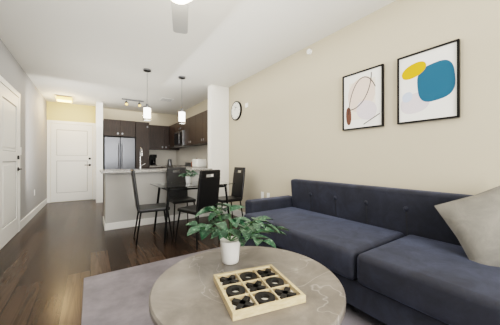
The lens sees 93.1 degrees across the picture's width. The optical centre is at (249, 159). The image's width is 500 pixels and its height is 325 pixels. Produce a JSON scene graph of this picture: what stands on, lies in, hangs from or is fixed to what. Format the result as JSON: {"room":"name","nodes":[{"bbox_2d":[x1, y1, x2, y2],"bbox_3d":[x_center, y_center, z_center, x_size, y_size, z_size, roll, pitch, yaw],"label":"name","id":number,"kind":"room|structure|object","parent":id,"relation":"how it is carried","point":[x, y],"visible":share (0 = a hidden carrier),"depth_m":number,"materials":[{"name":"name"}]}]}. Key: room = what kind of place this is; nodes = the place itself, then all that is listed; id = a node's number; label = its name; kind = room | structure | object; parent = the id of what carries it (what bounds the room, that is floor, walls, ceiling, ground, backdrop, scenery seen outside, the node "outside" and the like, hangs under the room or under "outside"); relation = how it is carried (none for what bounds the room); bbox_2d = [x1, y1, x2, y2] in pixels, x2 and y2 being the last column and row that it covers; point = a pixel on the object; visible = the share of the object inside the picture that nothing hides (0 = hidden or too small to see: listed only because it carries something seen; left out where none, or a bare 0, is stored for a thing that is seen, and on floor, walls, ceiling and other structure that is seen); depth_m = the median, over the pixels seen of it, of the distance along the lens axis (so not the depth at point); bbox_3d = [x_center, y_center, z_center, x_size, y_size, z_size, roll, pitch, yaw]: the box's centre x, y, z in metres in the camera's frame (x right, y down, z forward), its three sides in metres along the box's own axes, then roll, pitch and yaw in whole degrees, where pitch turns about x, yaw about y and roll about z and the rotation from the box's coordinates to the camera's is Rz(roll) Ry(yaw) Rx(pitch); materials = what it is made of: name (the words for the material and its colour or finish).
{"room":"living room","nodes":[
{"label":"living room","id":0,"kind":"room"},
{"bbox_2d":[0,39,46,220],"bbox_3d":[-2.442,-0.205,1.833,0.120,2.650,10.570,0,0,-34],"label":"wall","id":1,"kind":"structure","parent":0,"point":[33,134],"depth_m":4.43,"materials":[{"name":"grey paint"}]},
{"bbox_2d":[0,75,21,249],"bbox_3d":[-3.325,0.037,3.312,0.067,2.165,1.100,0,0,-34],"label":"door","id":2,"kind":"structure","parent":1,"relation":"attached to","point":[10,98],"depth_m":3.28,"materials":[{"name":"white wood"}]},
{"bbox_2d":[20,198,46,229],"bbox_3d":[-4.472,1.055,4.963,0.015,0.130,2.910,0,0,-34],"label":"baseboard","id":3,"kind":"structure","parent":1,"relation":"attached to","point":[25,220],"depth_m":4.55,"materials":[{"name":"white"}]},
{"bbox_2d":[96,101,102,202],"bbox_3d":[-4.147,-0.204,6.514,0.150,2.649,0.699,0,0,-34],"label":"wall","id":4,"kind":"structure","parent":0,"point":[99,150],"depth_m":6.22,"materials":[{"name":"white paint"}]},
{"bbox_2d":[47,101,175,202],"bbox_3d":[-3.978,-0.205,7.123,3.490,2.650,0.120,0,0,-34],"label":"wall","id":5,"kind":"structure","parent":0,"point":[57,111],"depth_m":6.72,"materials":[{"name":"beige paint"}]},
{"bbox_2d":[47,120,95,202],"bbox_3d":[-4.824,0.037,6.437,1.070,2.165,0.067,0,0,-34],"label":"door","id":6,"kind":"structure","parent":5,"relation":"attached to","point":[71,162],"depth_m":6.43,"materials":[{"name":"white wood"}]},
{"bbox_2d":[103,119,134,137],"bbox_3d":[-3.756,-0.875,6.788,0.765,0.450,0.672,0,0,-34],"label":"upper cabinet","id":7,"kind":"object","parent":5,"relation":"attached to","point":[111,128],"depth_m":6.50,"materials":[{"name":"brown wood"}]},
{"bbox_2d":[149,126,166,149],"bbox_3d":[-2.805,-0.705,7.623,0.974,0.750,0.352,0,0,-34],"label":"upper cabinet","id":8,"kind":"object","parent":5,"relation":"attached to","point":[157,134],"depth_m":7.38,"materials":[{"name":"brown wood"}]},
{"bbox_2d":[0,199,241,324],"bbox_3d":[-0.982,1.170,2.878,3.870,0.100,10.870,0,0,-34],"label":"floor","id":9,"kind":"structure","parent":0,"point":[53,255],"depth_m":2.81,"materials":[{"name":"brown wood"}]},
{"bbox_2d":[103,137,134,199],"bbox_3d":[-3.729,0.250,6.749,0.745,1.740,0.760,0,0,-34],"label":"fridge","id":10,"kind":"object","parent":9,"relation":"on","point":[118,152],"visible":0.48,"depth_m":6.47,"materials":[{"name":"grey metal"}]},
{"bbox_2d":[135,122,148,168],"bbox_3d":[-3.282,0.010,7.115,0.365,2.220,0.660,0,0,-34],"label":"pantry","id":11,"kind":"object","parent":9,"relation":"on","point":[142,135],"visible":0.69,"depth_m":6.85,"materials":[{"name":"brown wood"}]},
{"bbox_2d":[131,169,172,245],"bbox_3d":[-1.394,0.625,3.356,0.518,0.992,0.410,0,0,-29],"label":"chair","id":12,"kind":"object","parent":9,"relation":"on","point":[145,208],"visible":0.98,"depth_m":3.21,"materials":[{"name":"black leather"}]},
{"bbox_2d":[149,150,160,168],"bbox_3d":[-2.984,0.370,7.311,0.330,1.500,0.679,0,0,-34],"label":"countertop","id":13,"kind":"structure","parent":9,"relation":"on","point":[158,160],"depth_m":7.68,"materials":[{"name":"stone"}]},
{"bbox_2d":[149,154,156,165],"bbox_3d":[-3.007,-0.001,7.356,0.180,0.339,0.220,0,0,-34],"label":"coffee maker","id":14,"kind":"object","parent":13,"relation":"on","point":[152,159],"visible":1,"depth_m":7.29,"materials":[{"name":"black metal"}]},
{"bbox_2d":[100,169,212,230],"bbox_3d":[-1.548,0.665,4.630,2.236,0.910,0.632,0,0,-34],"label":"kitchen island","id":15,"kind":"object","parent":9,"relation":"on","point":[120,210],"depth_m":3.99,"materials":[{"name":"grey paint"}]},
{"bbox_2d":[100,168,211,171],"bbox_3d":[-1.551,0.190,4.593,2.284,0.040,0.730,0,0,-34],"label":"island countertop","id":16,"kind":"structure","parent":15,"relation":"on","point":[140,169],"depth_m":4.24,"materials":[{"name":"beige stone"}]},
{"bbox_2d":[166,162,190,167],"bbox_3d":[-1.959,0.595,6.640,0.666,1.050,0.760,0,0,-34],"label":"range","id":17,"kind":"object","parent":9,"relation":"on","point":[187,163],"visible":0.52,"depth_m":6.81,"materials":[{"name":"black metal"}]},
{"bbox_2d":[166,167,195,231],"bbox_3d":[-1.175,0.625,4.031,0.410,0.992,0.518,0,0,-34],"label":"chair","id":18,"kind":"object","parent":9,"relation":"on","point":[179,196],"visible":0.71,"depth_m":4.15,"materials":[{"name":"black leather"}]},
{"bbox_2d":[161,145,207,167],"bbox_3d":[-1.923,0.370,6.615,0.649,1.500,3.019,0,0,-34],"label":"backsplash","id":19,"kind":"structure","parent":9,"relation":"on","point":[180,156],"depth_m":7.27,"materials":[{"name":"tile"}]},
{"bbox_2d":[192,159,206,166],"bbox_3d":[-1.207,0.073,5.652,0.260,0.191,0.320,0,0,-34],"label":"toaster","id":20,"kind":"object","parent":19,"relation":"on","point":[199,162],"visible":0.98,"depth_m":5.53,"materials":[{"name":"white plastic"}]},
{"bbox_2d":[151,181,234,242],"bbox_3d":[-0.902,0.746,3.734,1.120,0.752,0.720,0,0,-34],"label":"dining table","id":21,"kind":"object","parent":9,"relation":"on","point":[167,187],"visible":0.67,"depth_m":3.58,"materials":[{"name":"clear glass"}]},
{"bbox_2d":[178,169,198,183],"bbox_3d":[-0.978,0.258,3.753,0.346,0.222,0.393,0,0,-34],"label":"plant","id":22,"kind":"object","parent":21,"relation":"on","point":[188,178],"visible":1,"depth_m":3.72,"materials":[{"name":"green plant"}]},
{"bbox_2d":[174,170,219,249],"bbox_3d":[-0.707,0.625,3.240,0.518,0.992,0.410,0,0,38],"label":"chair","id":23,"kind":"object","parent":9,"relation":"on","point":[208,192],"visible":0.81,"depth_m":3.09,"materials":[{"name":"black leather"}]},
{"bbox_2d":[210,167,244,221],"bbox_3d":[-0.384,0.625,4.108,0.518,0.992,0.410,0,0,-34],"label":"chair","id":24,"kind":"object","parent":9,"relation":"on","point":[237,187],"visible":0.75,"depth_m":4.13,"materials":[{"name":"black leather"}]},
{"bbox_2d":[81,244,385,324],"bbox_3d":[0.362,1.113,1.342,2.200,0.011,3.620,0,0,-34],"label":"rug","id":25,"kind":"object","parent":9,"relation":"on","point":[119,297],"visible":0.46,"depth_m":1.90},
{"bbox_2d":[149,246,345,324],"bbox_3d":[-0.013,0.898,1.378,1.060,0.417,1.060,0,0,-34],"label":"coffee table","id":26,"kind":"object","parent":25,"relation":"on","point":[185,291],"visible":0.81,"depth_m":1.23,"materials":[{"name":"stone"}]},
{"bbox_2d":[186,203,288,264],"bbox_3d":[-0.094,0.496,1.618,0.738,0.385,0.726,0,0,-34],"label":"plant","id":27,"kind":"object","parent":26,"relation":"on","point":[230,247],"visible":1,"depth_m":1.55,"materials":[{"name":"green plant"}]},
{"bbox_2d":[213,264,305,320],"bbox_3d":[0.031,0.672,1.251,0.370,0.034,0.370,0,0,-22],"label":"tic tac toe","id":28,"kind":"object","parent":26,"relation":"on","point":[250,292],"visible":1,"depth_m":1.19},
{"bbox_2d":[238,179,499,324],"bbox_3d":[1.090,0.614,1.881,0.912,0.986,3.220,0,0,-34],"label":"sofa","id":29,"kind":"object","parent":25,"relation":"on","point":[392,256],"visible":0.96,"depth_m":1.66,"materials":[{"name":"blue fabric"}]},
{"bbox_2d":[434,179,499,276],"bbox_3d":[1.565,0.420,1.490,0.299,0.598,0.654,0,0,-34],"label":"pillow","id":30,"kind":"object","parent":29,"relation":"on","point":[469,225],"depth_m":1.53,"materials":[{"name":"fabric"}]},
{"bbox_2d":[0,0,395,114],"bbox_3d":[-0.982,-1.580,2.878,3.870,0.100,10.870,0,0,-34],"label":"ceiling","id":31,"kind":"structure","parent":0,"point":[90,52],"depth_m":3.08,"materials":[{"name":"white paint"}]},
{"bbox_2d":[54,94,72,102],"bbox_3d":[-4.513,-1.480,5.761,0.340,0.099,0.340,0,0,-34],"label":"ceiling light","id":32,"kind":"object","parent":31,"relation":"attached to","point":[62,98],"visible":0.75,"depth_m":5.67,"materials":[{"name":"white glass"}]},
{"bbox_2d":[122,98,143,106],"bbox_3d":[-2.965,-1.444,6.005,0.500,0.169,0.126,0,0,-34],"label":"track light","id":33,"kind":"object","parent":31,"relation":"attached to","point":[126,103],"visible":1,"depth_m":5.98,"materials":[{"name":"silver metal"}]},
{"bbox_2d":[143,68,150,120],"bbox_3d":[-1.741,-1.100,4.012,0.132,0.860,0.132,0,0,-34],"label":"pendant light","id":34,"kind":"object","parent":31,"relation":"hanging from","point":[147,112],"visible":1,"depth_m":3.96,"materials":[{"name":"white glass"}]},
{"bbox_2d":[159,98,173,101],"bbox_3d":[-2.113,-1.522,5.993,0.300,0.015,0.300,0,0,-34],"label":"ceiling vent","id":35,"kind":"object","parent":31,"relation":"in","point":[166,99],"visible":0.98,"depth_m":5.95,"materials":[{"name":"white metal"}]},
{"bbox_2d":[171,0,191,33],"bbox_3d":[-0.604,-1.312,1.619,1.255,0.435,1.292,0,0,-34],"label":"ceiling fan","id":36,"kind":"object","parent":31,"relation":"hanging from","point":[179,8],"visible":1,"depth_m":2.04,"materials":[{"name":"white"}]},
{"bbox_2d":[178,76,185,123],"bbox_3d":[-1.255,-1.100,4.364,0.132,0.860,0.132,0,0,-34],"label":"pendant light","id":37,"kind":"object","parent":31,"relation":"hanging from","point":[181,116],"visible":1,"depth_m":4.32,"materials":[{"name":"white glass"}]},
{"bbox_2d":[208,84,228,207],"bbox_3d":[-0.661,-0.204,4.958,0.409,2.649,0.160,0,0,-34],"label":"column","id":38,"kind":"structure","parent":0,"point":[218,127],"depth_m":4.88,"materials":[{"name":"white paint"}]},
{"bbox_2d":[176,0,499,211],"bbox_3d":[0.451,-0.205,3.784,0.120,2.650,10.570,0,0,-34],"label":"wall","id":39,"kind":"structure","parent":0,"point":[285,128],"depth_m":2.43,"materials":[{"name":"beige paint"}]},
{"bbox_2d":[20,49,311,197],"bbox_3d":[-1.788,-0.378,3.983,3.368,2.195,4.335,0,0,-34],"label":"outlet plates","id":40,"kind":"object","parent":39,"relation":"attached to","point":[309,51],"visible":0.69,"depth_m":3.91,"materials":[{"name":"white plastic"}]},
{"bbox_2d":[167,124,185,149],"bbox_3d":[-2.245,-0.730,7.357,0.342,0.700,0.738,0,0,-34],"label":"upper cabinet","id":41,"kind":"object","parent":39,"relation":"attached to","point":[170,129],"depth_m":7.41,"materials":[{"name":"brown wood"}]},
{"bbox_2d":[175,123,182,131],"bbox_3d":[-1.823,-0.940,6.732,0.342,0.280,0.760,0,0,-34],"label":"upper cabinet","id":42,"kind":"object","parent":39,"relation":"attached to","point":[178,127],"depth_m":6.74,"materials":[{"name":"brown wood"}]},
{"bbox_2d":[174,130,193,146],"bbox_3d":[-1.860,-0.588,6.706,0.432,0.415,0.752,0,0,-34],"label":"microwave","id":43,"kind":"object","parent":42,"relation":"attached to","point":[178,138],"visible":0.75,"depth_m":6.56,"materials":[{"name":"silver metal"}]},
{"bbox_2d":[183,115,194,145],"bbox_3d":[-1.377,-0.730,6.070,0.342,0.700,0.824,0,0,-34],"label":"upper cabinet","id":44,"kind":"object","parent":39,"relation":"attached to","point":[189,128],"depth_m":5.99,"materials":[{"name":"brown wood"}]},
{"bbox_2d":[195,110,207,145],"bbox_3d":[-0.916,-0.730,5.387,0.342,0.700,0.824,0,0,-34],"label":"upper cabinet","id":45,"kind":"object","parent":39,"relation":"attached to","point":[195,128],"depth_m":5.35,"materials":[{"name":"brown wood"}]},
{"bbox_2d":[231,101,241,119],"bbox_3d":[-0.276,-0.980,4.723,0.034,0.380,0.380,0,0,-34],"label":"clock","id":46,"kind":"object","parent":39,"relation":"attached to","point":[236,110],"visible":1,"depth_m":4.68,"materials":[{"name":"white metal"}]},
{"bbox_2d":[229,207,244,216],"bbox_3d":[1.421,1.055,2.225,0.015,0.130,6.700,0,0,-34],"label":"baseboard","id":47,"kind":"structure","parent":39,"relation":"attached to","point":[237,213],"depth_m":4.69,"materials":[{"name":"white"}]},
{"bbox_2d":[342,64,383,130],"bbox_3d":[1.199,-0.645,2.540,0.030,0.618,0.453,0,0,-34],"label":"art","id":48,"kind":"object","parent":39,"relation":"attached to","point":[362,99],"visible":1,"depth_m":2.52,"materials":[{"name":"white paper"}]},
{"bbox_2d":[397,39,459,124],"bbox_3d":[1.526,-0.645,2.055,0.030,0.618,0.453,0,0,-34],"label":"art","id":49,"kind":"object","parent":39,"relation":"attached to","point":[428,84],"visible":0.98,"depth_m":2.03,"materials":[{"name":"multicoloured paper"}]}
]}

